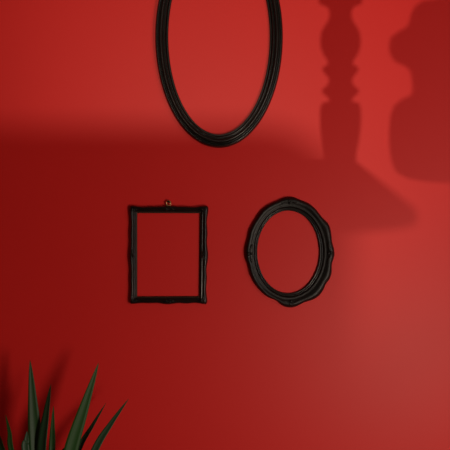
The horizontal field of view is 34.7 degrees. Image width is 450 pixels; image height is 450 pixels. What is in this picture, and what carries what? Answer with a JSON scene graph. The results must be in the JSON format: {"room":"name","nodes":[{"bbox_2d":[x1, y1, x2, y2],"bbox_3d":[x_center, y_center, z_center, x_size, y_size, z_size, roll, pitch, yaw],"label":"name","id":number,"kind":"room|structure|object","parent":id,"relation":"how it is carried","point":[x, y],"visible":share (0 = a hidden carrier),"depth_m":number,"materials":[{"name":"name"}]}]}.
{"room":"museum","nodes":[
{"label":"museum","id":0,"kind":"room"},
{"bbox_2d":[0,0,449,449],"bbox_3d":[-0.150,-0.250,1.860,4.500,2.500,0.120,0,0,0],"label":"wall","id":1,"kind":"structure","parent":0,"point":[355,125],"depth_m":1.80,"materials":[{"name":"red paint"}]},
{"bbox_2d":[155,0,282,147],"bbox_3d":[-0.015,-0.470,1.790,0.319,0.555,0.018,0,0,0],"label":"picture frame","id":2,"kind":"object","parent":1,"relation":"attached to","point":[174,102],"visible":1,"depth_m":1.79,"materials":[{"name":"black paint"}]},
{"bbox_2d":[245,197,334,307],"bbox_3d":[0.161,0.068,1.791,0.224,0.276,0.016,0,0,0],"label":"picture frame","id":3,"kind":"object","parent":1,"relation":"attached to","point":[314,288],"visible":1,"depth_m":1.79,"materials":[{"name":"black paint"}]},
{"bbox_3d":[-0.141,-0.058,1.795,0.005,0.006,0.012,0,0,0],"label":"nail","id":4,"kind":"object","parent":1,"relation":"attached to","visible":0},
{"bbox_2d":[129,200,208,303],"bbox_3d":[-0.140,0.068,1.791,0.197,0.260,0.016,0,0,0],"label":"picture frame","id":5,"kind":"object","parent":4,"relation":"hanging from","point":[203,210],"visible":1,"depth_m":1.79,"materials":[{"name":"black paint"}]},
{"bbox_3d":[-0.150,1.025,-1.200,4.740,0.050,6.240,0,0,0],"label":"floor","id":6,"kind":"structure","parent":0,"visible":0},
{"bbox_2d":[0,361,127,449],"bbox_3d":[-0.400,0.659,1.590,0.399,0.681,0.334,0,0,-24],"label":"potted plant","id":7,"kind":"object","parent":6,"relation":"on","point":[35,438],"visible":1,"depth_m":1.67,"materials":[{"name":"green plant"}]}
]}

